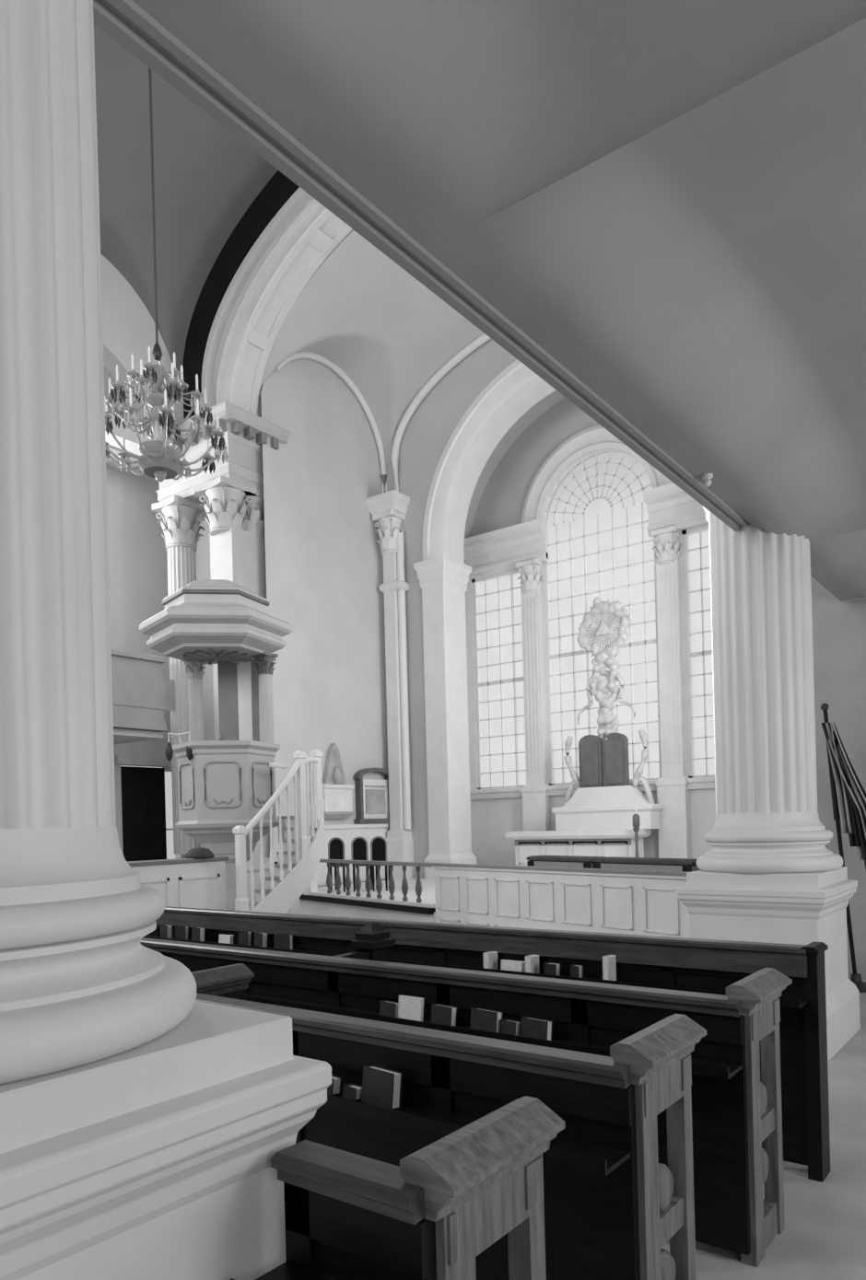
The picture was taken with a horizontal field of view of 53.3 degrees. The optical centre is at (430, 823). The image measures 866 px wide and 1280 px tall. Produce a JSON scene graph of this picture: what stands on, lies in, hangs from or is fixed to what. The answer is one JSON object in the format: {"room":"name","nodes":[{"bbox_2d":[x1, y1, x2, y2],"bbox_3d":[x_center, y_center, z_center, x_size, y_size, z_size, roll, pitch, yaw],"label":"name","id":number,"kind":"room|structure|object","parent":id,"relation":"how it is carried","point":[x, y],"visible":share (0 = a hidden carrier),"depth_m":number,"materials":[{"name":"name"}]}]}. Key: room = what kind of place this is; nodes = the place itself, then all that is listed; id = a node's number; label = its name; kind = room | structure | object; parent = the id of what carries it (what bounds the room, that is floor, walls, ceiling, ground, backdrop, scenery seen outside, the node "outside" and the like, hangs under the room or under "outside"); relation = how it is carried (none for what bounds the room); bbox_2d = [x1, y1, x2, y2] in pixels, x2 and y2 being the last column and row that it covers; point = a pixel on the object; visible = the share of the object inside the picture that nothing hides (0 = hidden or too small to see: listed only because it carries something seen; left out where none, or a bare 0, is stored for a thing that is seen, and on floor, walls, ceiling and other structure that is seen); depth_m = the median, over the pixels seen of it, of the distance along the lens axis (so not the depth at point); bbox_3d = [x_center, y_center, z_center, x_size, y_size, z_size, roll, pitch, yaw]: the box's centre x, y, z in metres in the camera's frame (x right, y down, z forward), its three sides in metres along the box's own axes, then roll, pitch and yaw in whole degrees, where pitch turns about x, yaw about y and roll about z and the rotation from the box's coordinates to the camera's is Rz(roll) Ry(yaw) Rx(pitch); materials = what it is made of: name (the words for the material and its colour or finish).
{"room":"house of worship","nodes":[
{"label":"house of worship","id":0,"kind":"room"},
{"bbox_2d":[103,365,132,422],"bbox_3d":[-8.080,-6.653,9.248,0.040,1.170,11.100,-2,0,37],"label":"wall","id":1,"kind":"structure","parent":0,"point":[107,375],"depth_m":13.33,"materials":[{"name":"grey paint"}]},
{"bbox_2d":[105,444,159,485],"bbox_3d":[-8.151,-6.136,10.992,0.800,0.100,11.900,-2,0,37],"label":"ceiling","id":2,"kind":"structure","parent":0,"point":[110,463],"depth_m":14.87,"materials":[{"name":"paint"}]},
{"bbox_2d":[113,728,162,744],"bbox_3d":[-8.097,-1.336,10.232,1.400,0.100,10.600,-2,0,37],"label":"ceiling","id":3,"kind":"structure","parent":0,"point":[121,736],"depth_m":13.82,"materials":[{"name":"paint"}]},
{"bbox_2d":[100,254,183,438],"bbox_3d":[-7.439,-7.295,9.778,0.350,2.380,10.860,-2,0,37],"label":"wall","id":4,"kind":"structure","parent":0,"point":[128,327],"depth_m":13.21,"materials":[{"name":"paint"}]},
{"bbox_2d":[104,413,174,455],"bbox_3d":[-7.485,-5.954,9.752,0.350,0.300,10.720,-2,0,37],"label":"trim","id":5,"kind":"structure","parent":4,"relation":"attached to","point":[132,443],"depth_m":13.28,"materials":[{"name":"paint"}]},
{"bbox_2d":[179,170,299,418],"bbox_3d":[-0.206,-8.258,11.124,9.859,3.581,0.040,-2,0,37],"label":"trim","id":6,"kind":"structure","parent":4,"relation":"attached to","point":[279,189],"depth_m":13.33,"materials":[{"name":"black paint"}]},
{"bbox_2d":[111,648,174,732],"bbox_3d":[-7.463,-2.003,9.834,0.280,1.200,10.750,-2,0,37],"label":"wall","id":7,"kind":"structure","parent":0,"point":[141,695],"depth_m":13.56,"materials":[{"name":"grey paint"}]},
{"bbox_2d":[105,466,185,858],"bbox_3d":[-8.264,-2.882,11.393,0.200,9.400,12.300,-2,0,37],"label":"wall","id":8,"kind":"structure","parent":0,"point":[137,554],"depth_m":15.27,"materials":[{"name":"paint"}]},
{"bbox_2d":[114,756,171,767],"bbox_3d":[-5.012,-1.098,15.396,0.120,0.140,1.350,-2,0,37],"label":"trim","id":9,"kind":"structure","parent":8,"relation":"attached to","point":[118,760],"depth_m":15.21,"materials":[{"name":"paint"}]},
{"bbox_2d":[120,766,182,861],"bbox_3d":[-5.011,0.353,15.512,0.120,2.760,1.210,-2,0,37],"label":"door","id":10,"kind":"structure","parent":8,"relation":"in","point":[143,788],"depth_m":15.39,"materials":[{"name":"black paint"}]},
{"bbox_2d":[93,24,278,372],"bbox_3d":[-3.503,-8.575,6.777,9.600,2.630,10.860,-2,0,37],"label":"ceiling","id":11,"kind":"structure","parent":0,"point":[205,178],"depth_m":12.30,"materials":[{"name":"paint"}]},
{"bbox_2d":[104,68,228,482],"bbox_3d":[-2.578,-6.519,7.962,1.240,6.730,1.240,-2,0,37],"label":"chandelier","id":12,"kind":"object","parent":11,"relation":"hanging from","point":[158,459],"visible":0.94,"depth_m":7.87,"materials":[{"name":"metal"}]},
{"bbox_2d":[116,364,118,381],"bbox_3d":[-2.768,-3.978,7.630,0.020,0.160,0.020,-2,0,-30],"label":"candle","id":13,"kind":"object","parent":12,"relation":"on","point":[117,367],"depth_m":7.62,"materials":[{"name":"wax"}]},
{"bbox_2d":[128,387,132,404],"bbox_3d":[-2.571,-3.663,7.406,0.020,0.160,0.020,-2,0,15],"label":"candle","id":14,"kind":"object","parent":12,"relation":"on","point":[130,390],"depth_m":7.40,"materials":[{"name":"wax"}]},
{"bbox_2d":[139,358,142,374],"bbox_3d":[-2.525,-3.985,7.542,0.020,0.160,0.020,-2,0,-30],"label":"candle","id":15,"kind":"object","parent":12,"relation":"on","point":[141,361],"depth_m":7.53,"materials":[{"name":"wax"}]},
{"bbox_2d":[163,388,166,405],"bbox_3d":[-2.284,-3.671,7.446,0.020,0.160,0.020,-2,0,15],"label":"candle","id":16,"kind":"object","parent":12,"relation":"on","point":[165,391],"depth_m":7.44,"materials":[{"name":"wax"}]},
{"bbox_2d":[195,520,214,740],"bbox_3d":[-3.432,-2.810,15.340,3.140,9.000,0.180,-2,0,37],"label":"wall","id":17,"kind":"structure","parent":0,"point":[203,553],"depth_m":15.70,"materials":[{"name":"paint"}]},
{"bbox_2d":[260,358,389,886],"bbox_3d":[-1.704,-3.176,14.935,0.001,9.640,2.970,-2,0,37],"label":"wall","id":18,"kind":"structure","parent":0,"point":[324,559],"depth_m":14.82,"materials":[{"name":"paint"}]},
{"bbox_2d":[273,351,386,492],"bbox_3d":[-1.677,-6.992,14.988,0.120,2.069,2.790,-2,0,37],"label":"trim","id":19,"kind":"structure","parent":18,"relation":"attached to","point":[340,372],"depth_m":15.45,"materials":[{"name":"white paint"}]},
{"bbox_2d":[322,743,355,818],"bbox_3d":[-1.613,-0.728,14.803,0.260,1.300,0.750,-2,0,37],"label":"monument","id":20,"kind":"object","parent":18,"relation":"attached to","point":[337,797],"visible":0.94,"depth_m":14.74,"materials":[{"name":"grey stone"}]},
{"bbox_2d":[324,811,355,818],"bbox_3d":[-1.618,-0.137,14.818,0.210,0.120,0.750,-2,0,37],"label":"shelf","id":21,"kind":"object","parent":20,"relation":"attached to","point":[327,814],"depth_m":14.75,"materials":[{"name":"white wood"}]},
{"bbox_2d":[316,823,389,885],"bbox_3d":[-1.428,0.528,15.070,0.100,1.020,2.500,-2,0,37],"label":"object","id":22,"kind":"structure","parent":18,"relation":"attached to","point":[346,832],"depth_m":15.06,"materials":[{"name":"white paint"}]},
{"bbox_2d":[353,768,389,823],"bbox_3d":[-1.009,-0.503,15.635,0.150,1.000,0.980,-2,0,37],"label":"tablet","id":23,"kind":"object","parent":18,"relation":"attached to","point":[372,800],"visible":0.89,"depth_m":15.53,"materials":[{"name":"white stone"}]},
{"bbox_2d":[288,878,435,922],"bbox_3d":[0.806,1.277,12.529,8.917,0.595,7.282,-2,0,37],"label":"floor","id":24,"kind":"structure","parent":0,"point":[427,895],"depth_m":11.73,"materials":[{"name":"paint"}]},
{"bbox_2d":[327,837,349,892],"bbox_3d":[-1.388,0.623,13.167,0.260,0.829,0.405,-2,0,6],"label":"chair","id":25,"kind":"object","parent":24,"relation":"on","point":[335,844],"visible":0.81,"depth_m":12.98,"materials":[{"name":"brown wood"}]},
{"bbox_2d":[350,836,372,891],"bbox_3d":[-1.038,0.613,13.165,0.260,0.829,0.405,-2,0,6],"label":"chair","id":26,"kind":"object","parent":24,"relation":"on","point":[359,846],"visible":0.7,"depth_m":12.98,"materials":[{"name":"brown wood"}]},
{"bbox_2d":[299,894,435,914],"bbox_3d":[-0.967,1.011,11.086,0.190,0.070,3.464,-2,0,-36],"label":"trim","id":27,"kind":"structure","parent":24,"relation":"on","point":[339,901],"depth_m":10.61,"materials":[{"name":"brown wood"}]},
{"bbox_2d":[302,859,435,907],"bbox_3d":[-0.823,0.722,10.894,0.173,0.600,3.013,-2,0,-37],"label":"altar rail","id":28,"kind":"object","parent":27,"relation":"on","point":[312,890],"visible":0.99,"depth_m":10.77,"materials":[{"name":"grey paint"}]},
{"bbox_2d":[370,836,390,891],"bbox_3d":[-0.749,0.606,13.134,0.260,0.829,0.405,-2,0,6],"label":"chair","id":29,"kind":"object","parent":24,"relation":"on","point":[378,844],"visible":0.75,"depth_m":12.95,"materials":[{"name":"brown wood"}]},
{"bbox_2d":[366,489,414,879],"bbox_3d":[-0.657,-2.474,15.813,0.700,6.980,0.612,-2,0,37],"label":"slim column","id":30,"kind":"structure","parent":24,"relation":"on","point":[389,508],"depth_m":15.70,"materials":[{"name":"white paint"}]},
{"bbox_2d":[413,556,476,879],"bbox_3d":[0.306,-1.849,15.605,0.660,5.680,0.880,-2,0,37],"label":"pillar","id":31,"kind":"structure","parent":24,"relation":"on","point":[443,580],"depth_m":15.37,"materials":[{"name":"white paint"}]},
{"bbox_2d":[515,558,550,831],"bbox_3d":[1.952,-1.932,15.976,0.520,5.760,0.500,-2,0,37],"label":"pilaster","id":32,"kind":"object","parent":24,"relation":"on","point":[536,804],"visible":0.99,"depth_m":15.87,"materials":[{"name":"white paint"}]},
{"bbox_2d":[525,855,605,868],"bbox_3d":[1.824,0.697,11.552,0.350,0.510,1.254,-2,0,-34],"label":"kneeler","id":33,"kind":"object","parent":24,"relation":"on","point":[556,861],"visible":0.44,"depth_m":11.44,"materials":[{"name":"grey paint"}]},
{"bbox_2d":[525,855,605,862],"bbox_3d":[1.823,0.477,11.555,0.330,0.070,1.244,-2,0,-34],"label":"cushion","id":34,"kind":"object","parent":33,"relation":"on","point":[531,858],"depth_m":11.47,"materials":[{"name":"grey fabric"}]},
{"bbox_2d":[505,828,651,865],"bbox_3d":[2.507,0.529,14.759,2.410,0.810,0.690,-2,0,37],"label":"altar table","id":35,"kind":"object","parent":24,"relation":"on","point":[593,843],"visible":0.63,"depth_m":14.45,"materials":[{"name":"white paint"}]},
{"bbox_2d":[551,596,663,830],"bbox_3d":[2.960,-1.879,14.713,1.830,3.980,0.480,-2,0,37],"label":"altarpiece","id":36,"kind":"object","parent":35,"relation":"on","point":[603,798],"visible":1,"depth_m":14.59,"materials":[{"name":"white paint"}]},
{"bbox_2d":[632,802,639,857],"bbox_3d":[3.260,0.289,13.615,0.220,1.250,0.220,-2,0,37],"label":"candlestick","id":37,"kind":"object","parent":24,"relation":"on","point":[635,818],"visible":0.66,"depth_m":13.59,"materials":[{"name":"metal"}]},
{"bbox_2d":[591,856,700,872],"bbox_3d":[2.623,0.676,10.371,0.350,0.510,1.571,-2,0,-34],"label":"kneeler","id":38,"kind":"object","parent":24,"relation":"on","point":[686,865],"visible":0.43,"depth_m":10.21,"materials":[{"name":"grey paint"}]},
{"bbox_2d":[591,856,697,866],"bbox_3d":[2.621,0.456,10.373,0.330,0.070,1.561,-2,0,-34],"label":"cushion","id":39,"kind":"object","parent":38,"relation":"on","point":[609,861],"depth_m":10.28,"materials":[{"name":"grey fabric"}]},
{"bbox_2d":[650,525,691,858],"bbox_3d":[4.041,-1.988,14.396,0.520,5.760,0.500,-2,0,37],"label":"pilaster","id":40,"kind":"object","parent":24,"relation":"on","point":[674,832],"visible":0.97,"depth_m":14.29,"materials":[{"name":"white paint"}]},
{"bbox_2d":[702,506,716,815],"bbox_3d":[4.436,-1.958,12.480,0.660,5.680,0.880,-2,0,37],"label":"pilaster","id":41,"kind":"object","parent":24,"relation":"on","point":[707,517],"depth_m":12.34,"materials":[{"name":"white paint"}]},
{"bbox_2d":[258,230,483,465],"bbox_3d":[1.046,-7.795,12.763,7.440,2.171,2.970,-2,0,37],"label":"ceiling","id":42,"kind":"structure","parent":0,"point":[361,311],"depth_m":14.00,"materials":[{"name":"paint"}]},
{"bbox_2d":[385,338,516,878],"bbox_3d":[2.057,-3.471,13.947,7.300,10.030,0.001,-2,0,37],"label":"wall","id":43,"kind":"structure","parent":0,"point":[424,438],"depth_m":15.63,"materials":[{"name":"paint"}]},
{"bbox_2d":[391,333,490,491],"bbox_3d":[1.908,-7.248,13.884,6.580,2.390,0.140,-2,0,37],"label":"trim","id":44,"kind":"structure","parent":43,"relation":"attached to","point":[482,338],"depth_m":15.38,"materials":[{"name":"white paint"}]},
{"bbox_2d":[422,359,556,564],"bbox_3d":[2.262,-6.222,14.050,5.600,3.120,0.700,-2,0,37],"label":"arch","id":45,"kind":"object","parent":43,"relation":"attached to","point":[517,389],"depth_m":15.07,"materials":[{"name":"white paint"}]},
{"bbox_2d":[132,0,865,601],"bbox_3d":[2.490,-2.202,2.706,4.400,0.449,10.590,-2,0,37],"label":"ceiling","id":46,"kind":"structure","parent":0,"point":[667,198],"depth_m":2.90,"materials":[{"name":"paint"}]},
{"bbox_2d":[93,0,748,530],"bbox_3d":[-0.062,-2.584,3.067,0.210,1.190,8.100,-2,0,37],"label":"trim","id":47,"kind":"structure","parent":46,"relation":"attached to","point":[124,21],"depth_m":2.79,"materials":[{"name":"grey paint"}]},
{"bbox_2d":[701,473,712,487],"bbox_3d":[1.643,-2.031,5.111,0.060,0.067,0.060,-2,0,37],"label":"ceiling lamp","id":48,"kind":"object","parent":46,"relation":"attached to","point":[706,477],"visible":1,"depth_m":5.09,"materials":[{"name":"white paint"}]},
{"bbox_2d":[701,473,712,479],"bbox_3d":[1.643,-2.052,5.111,0.060,0.025,0.060,-2,0,37],"label":"socket","id":49,"kind":"object","parent":48,"relation":"attached to","point":[706,476],"depth_m":5.09,"materials":[{"name":"white paint"}]},
{"bbox_2d":[463,390,565,560],"bbox_3d":[2.585,-6.471,14.485,5.840,2.600,1.570,-2,0,37],"label":"ceiling","id":50,"kind":"structure","parent":0,"point":[537,410],"depth_m":16.16,"materials":[{"name":"paint"}]},
{"bbox_2d":[470,397,622,536],"bbox_3d":[3.106,-6.935,15.191,6.000,2.900,0.200,-2,0,37],"label":"wall","id":51,"kind":"structure","parent":0,"point":[501,504],"depth_m":16.11,"materials":[{"name":"paint"}]},
{"bbox_2d":[521,424,672,523],"bbox_3d":[2.913,-6.229,15.226,3.000,1.500,0.200,-2,0,37],"label":"trim","id":52,"kind":"structure","parent":51,"relation":"attached to","point":[589,441],"depth_m":15.47,"materials":[{"name":"white paint"}]},
{"bbox_2d":[465,523,716,865],"bbox_3d":[3.063,-2.232,15.318,5.900,6.500,0.200,-2,0,37],"label":"wall","id":53,"kind":"structure","parent":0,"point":[491,819],"depth_m":16.43,"materials":[{"name":"white paint"}]},
{"bbox_2d":[471,568,525,789],"bbox_3d":[1.369,-2.712,16.551,1.170,4.150,0.100,-2,0,37],"label":"window","id":54,"kind":"structure","parent":53,"relation":"attached to","point":[478,684],"depth_m":16.69,"materials":[{"name":"white paint"}]},
{"bbox_2d":[463,450,715,799],"bbox_3d":[2.920,-3.554,15.174,5.820,6.050,0.400,-2,0,37],"label":"window","id":55,"kind":"structure","parent":53,"relation":"attached to","point":[549,657],"depth_m":15.49,"materials":[{"name":"white paint"}]},
{"bbox_2d":[681,524,714,778],"bbox_3d":[4.730,-2.801,14.009,1.160,4.150,0.100,-2,0,37],"label":"window","id":56,"kind":"structure","parent":53,"relation":"attached to","point":[689,655],"depth_m":14.28,"materials":[{"name":"white paint"}]},
{"bbox_2d":[661,978,865,1279],"bbox_3d":[-0.775,1.671,7.703,16.600,0.100,17.300,-2,0,37],"label":"floor","id":57,"kind":"structure","parent":0,"point":[822,1237],"depth_m":3.47,"materials":[{"name":"stone"}]},
{"bbox_2d":[0,0,331,1279],"bbox_3d":[-1.052,-2.373,1.726,1.096,8.000,1.096,-2,0,37],"label":"fluted column","id":58,"kind":"structure","parent":57,"relation":"on","point":[143,1122],"depth_m":1.58,"materials":[{"name":"stone"}]},
{"bbox_2d":[127,856,229,909],"bbox_3d":[-2.761,1.018,8.333,0.160,1.310,1.990,-2,0,37],"label":"screen","id":59,"kind":"object","parent":57,"relation":"on","point":[200,883],"visible":0.27,"depth_m":8.69,"materials":[{"name":"paint"}]},
{"bbox_2d":[184,847,214,858],"bbox_3d":[-2.373,0.300,8.872,0.300,0.105,0.300,-2,0,37],"label":"cushion","id":60,"kind":"object","parent":59,"relation":"on","point":[199,852],"visible":1,"depth_m":8.77,"materials":[{"name":"grey fabric"}]},
{"bbox_2d":[139,579,292,910],"bbox_3d":[-2.431,-0.556,10.002,1.681,4.440,1.681,-2,0,37],"label":"pulpit","id":61,"kind":"object","parent":57,"relation":"on","point":[224,783],"visible":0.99,"depth_m":9.66,"materials":[{"name":"paint"}]},
{"bbox_2d":[164,742,173,760],"bbox_3d":[-2.906,-0.798,9.598,0.083,0.210,0.083,-2,0,37],"label":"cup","id":62,"kind":"object","parent":61,"relation":"on","point":[168,750],"depth_m":9.57,"materials":[{"name":"metal"}]},
{"bbox_2d":[186,745,193,760],"bbox_3d":[-2.666,-0.805,9.557,0.083,0.210,0.083,-2,0,37],"label":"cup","id":63,"kind":"object","parent":61,"relation":"on","point":[189,750],"depth_m":9.53,"materials":[{"name":"metal"}]},
{"bbox_2d":[151,400,290,902],"bbox_3d":[-3.478,-2.349,14.243,2.250,8.080,1.360,-2,0,37],"label":"column","id":64,"kind":"object","parent":57,"relation":"on","point":[230,499],"visible":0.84,"depth_m":13.74,"materials":[{"name":"paint"}]},
{"bbox_2d":[201,186,353,417],"bbox_3d":[0.004,-7.939,11.391,8.583,2.932,0.770,-2,0,37],"label":"arch","id":65,"kind":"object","parent":64,"relation":"on","point":[281,262],"depth_m":13.11,"materials":[{"name":"paint"}]},
{"bbox_2d":[247,227,335,350],"bbox_3d":[-0.024,-8.205,11.363,6.852,1.451,0.360,-2,0,37],"label":"trim","id":66,"kind":"structure","parent":65,"relation":"attached to","point":[320,239],"depth_m":12.64,"materials":[{"name":"paint"}]},
{"bbox_2d":[232,749,325,913],"bbox_3d":[-1.630,0.398,9.812,0.723,2.490,1.857,-2,0,15],"label":"stair","id":67,"kind":"structure","parent":57,"relation":"on","point":[301,841],"depth_m":9.42,"materials":[{"name":"paint"}]},
{"bbox_2d":[229,1095,565,1279],"bbox_3d":[-0.037,1.101,1.724,0.415,1.000,0.570,-2,0,37],"label":"pew","id":68,"kind":"object","parent":57,"relation":"on","point":[348,1216],"visible":1,"depth_m":1.65,"materials":[{"name":"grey wood"}]},
{"bbox_2d":[191,963,706,1279],"bbox_3d":[-1.444,1.139,3.941,5.295,1.000,0.570,-2,0,37],"label":"pew","id":69,"kind":"object","parent":57,"relation":"on","point":[610,1207],"visible":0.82,"depth_m":2.48,"materials":[{"name":"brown wood"}]},
{"bbox_2d":[326,1074,341,1095],"bbox_3d":[-0.336,0.862,2.846,0.086,0.059,0.046,-2,0,44],"label":"hymnal","id":70,"kind":"object","parent":69,"relation":"on","point":[335,1088],"visible":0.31,"depth_m":2.82,"materials":[{"name":"paper"}]},
{"bbox_2d":[342,1083,361,1100],"bbox_3d":[-0.248,0.867,2.779,0.066,0.044,0.044,-2,0,44],"label":"hymnal","id":71,"kind":"object","parent":69,"relation":"on","point":[350,1091],"visible":0.86,"depth_m":2.76,"materials":[{"name":"paper"}]},
{"bbox_2d":[360,1064,402,1109],"bbox_3d":[-0.155,0.830,2.713,0.146,0.114,0.053,-2,0,44],"label":"hymnal","id":72,"kind":"object","parent":69,"relation":"on","point":[381,1087],"visible":0.95,"depth_m":2.69,"materials":[{"name":"paper"}]},
{"bbox_2d":[139,921,791,1267],"bbox_3d":[-0.900,1.082,4.745,5.395,1.085,0.630,-2,0,37],"label":"pew","id":73,"kind":"object","parent":57,"relation":"on","point":[733,1111],"visible":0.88,"depth_m":3.29,"materials":[{"name":"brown wood"}]},
{"bbox_2d":[379,1000,398,1017],"bbox_3d":[-0.183,0.845,3.910,0.106,0.074,0.048,-2,0,44],"label":"hymnal","id":74,"kind":"object","parent":73,"relation":"on","point":[389,1008],"visible":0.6,"depth_m":3.89,"materials":[{"name":"paper"}]},
{"bbox_2d":[397,995,423,1021],"bbox_3d":[-0.087,0.823,3.814,0.131,0.112,0.033,-2,0,37],"label":"hymnal","id":75,"kind":"object","parent":73,"relation":"on","point":[409,1007],"visible":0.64,"depth_m":3.80,"materials":[{"name":"white paper"}]},
{"bbox_2d":[430,1003,457,1026],"bbox_3d":[0.056,0.832,3.730,0.126,0.089,0.050,-2,0,44],"label":"hymnal","id":76,"kind":"object","parent":73,"relation":"on","point":[439,1014],"visible":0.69,"depth_m":3.70,"materials":[{"name":"paper"}]},
{"bbox_2d":[469,1007,502,1032],"bbox_3d":[0.232,0.825,3.597,0.146,0.094,0.050,-2,0,44],"label":"hymnal","id":77,"kind":"object","parent":73,"relation":"on","point":[481,1018],"visible":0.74,"depth_m":3.58,"materials":[{"name":"paper"}]},
{"bbox_2d":[499,1018,520,1035],"bbox_3d":[0.327,0.837,3.523,0.086,0.064,0.047,-2,0,44],"label":"hymnal","id":78,"kind":"object","parent":73,"relation":"on","point":[506,1026],"visible":0.73,"depth_m":3.50,"materials":[{"name":"paper"}]},
{"bbox_2d":[520,1016,552,1040],"bbox_3d":[0.423,0.824,3.452,0.136,0.084,0.049,-2,0,44],"label":"hymnal","id":79,"kind":"object","parent":73,"relation":"on","point":[529,1027],"visible":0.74,"depth_m":3.43,"materials":[{"name":"paper"}]},
{"bbox_2d":[143,906,829,1182],"bbox_3d":[-0.402,1.101,5.498,5.480,1.020,0.570,-2,0,37],"label":"pew","id":80,"kind":"object","parent":57,"relation":"on","point":[697,965],"visible":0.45,"depth_m":4.21,"materials":[{"name":"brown wood"}]},
{"bbox_2d":[159,924,172,938],"bbox_3d":[-1.970,0.810,6.424,0.106,0.108,0.051,-2,0,43],"label":"hymnal","id":81,"kind":"object","parent":80,"relation":"on","point":[166,930],"visible":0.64,"depth_m":6.40,"materials":[{"name":"paper"}]},
{"bbox_2d":[174,925,188,940],"bbox_3d":[-1.819,0.806,6.309,0.096,0.108,0.051,-2,0,23],"label":"hymnal","id":82,"kind":"object","parent":80,"relation":"on","point":[180,932],"visible":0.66,"depth_m":6.29,"materials":[{"name":"paper"}]},
{"bbox_2d":[191,927,205,941],"bbox_3d":[-1.667,0.802,6.195,0.106,0.108,0.051,-2,0,43],"label":"hymnal","id":83,"kind":"object","parent":80,"relation":"on","point":[198,934],"visible":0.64,"depth_m":6.17,"materials":[{"name":"paper"}]},
{"bbox_2d":[218,934,232,943],"bbox_3d":[-1.428,0.813,6.014,0.116,0.073,0.037,-2,0,31],"label":"hymnal","id":84,"kind":"object","parent":80,"relation":"on","point":[222,938],"visible":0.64,"depth_m":6.00,"materials":[{"name":"white paper"}]},
{"bbox_2d":[237,930,251,945],"bbox_3d":[-1.269,0.791,5.893,0.086,0.108,0.051,-2,0,23],"label":"hymnal","id":85,"kind":"object","parent":80,"relation":"on","point":[244,937],"visible":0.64,"depth_m":5.88,"materials":[{"name":"paper"}]},
{"bbox_2d":[254,931,267,947],"bbox_3d":[-1.140,0.788,5.797,0.096,0.108,0.051,-2,0,43],"label":"hymnal","id":86,"kind":"object","parent":80,"relation":"on","point":[261,938],"visible":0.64,"depth_m":5.78,"materials":[{"name":"paper"}]},
{"bbox_2d":[273,933,292,949],"bbox_3d":[-0.966,0.783,5.664,0.126,0.108,0.051,-2,0,23],"label":"hymnal","id":87,"kind":"object","parent":80,"relation":"on","point":[284,941],"visible":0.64,"depth_m":5.64,"materials":[{"name":"paper"}]},
{"bbox_2d":[482,951,497,969],"bbox_3d":[0.325,0.752,4.685,0.041,0.102,0.092,-2,0,37],"label":"hymnal","id":88,"kind":"object","parent":80,"relation":"on","point":[490,958],"visible":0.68,"depth_m":4.67,"materials":[{"name":"white paper"}]},
{"bbox_2d":[500,959,524,972],"bbox_3d":[0.439,0.766,4.603,0.136,0.069,0.046,-2,0,37],"label":"hymnal","id":89,"kind":"object","parent":80,"relation":"on","point":[505,964],"visible":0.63,"depth_m":4.58,"materials":[{"name":"white paper"}]},
{"bbox_2d":[523,954,539,973],"bbox_3d":[0.532,0.746,4.529,0.041,0.102,0.092,-2,0,37],"label":"hymnal","id":90,"kind":"object","parent":80,"relation":"on","point":[531,961],"visible":0.73,"depth_m":4.51,"materials":[{"name":"white paper"}]},
{"bbox_2d":[543,962,560,975],"bbox_3d":[0.628,0.759,4.456,0.076,0.071,0.051,-2,0,37],"label":"hymnal","id":91,"kind":"object","parent":80,"relation":"on","point":[549,968],"visible":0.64,"depth_m":4.44,"materials":[{"name":"paper"}]},
{"bbox_2d":[570,964,582,977],"bbox_3d":[0.740,0.756,4.372,0.056,0.071,0.051,-2,0,37],"label":"hymnal","id":92,"kind":"object","parent":80,"relation":"on","point":[576,971],"visible":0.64,"depth_m":4.36,"materials":[{"name":"paper"}]},
{"bbox_2d":[602,954,616,980],"bbox_3d":[0.883,0.722,4.263,0.036,0.132,0.093,-2,0,37],"label":"hymnal","id":93,"kind":"object","parent":80,"relation":"on","point":[609,964],"visible":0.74,"depth_m":4.24,"materials":[{"name":"white paper"}]},
{"bbox_2d":[430,862,689,938],"bbox_3d":[1.093,0.996,8.282,0.140,1.150,3.433,-2,0,-36],"label":"partition","id":94,"kind":"object","parent":57,"relation":"on","point":[628,901],"visible":0.58,"depth_m":7.99,"materials":[{"name":"paint"}]},
{"bbox_2d":[675,511,860,1060],"bbox_3d":[2.371,-2.464,6.245,0.996,8.000,0.996,-2,0,37],"label":"fluted column","id":95,"kind":"structure","parent":57,"relation":"on","point":[768,874],"depth_m":5.95,"materials":[{"name":"paint"}]},
{"bbox_2d":[820,703,865,992],"bbox_3d":[3.858,0.195,7.745,0.592,2.605,0.320,-2,0,37],"label":"flag","id":96,"kind":"object","parent":57,"relation":"on","point":[848,796],"visible":0.99,"depth_m":7.78,"materials":[{"name":"black fabric"}]},
{"bbox_2d":[810,576,865,979],"bbox_3d":[5.741,-0.542,7.027,4.900,3.980,0.150,-2,0,37],"label":"wall","id":97,"kind":"structure","parent":0,"point":[838,627],"depth_m":8.27,"materials":[{"name":"grey paint"}]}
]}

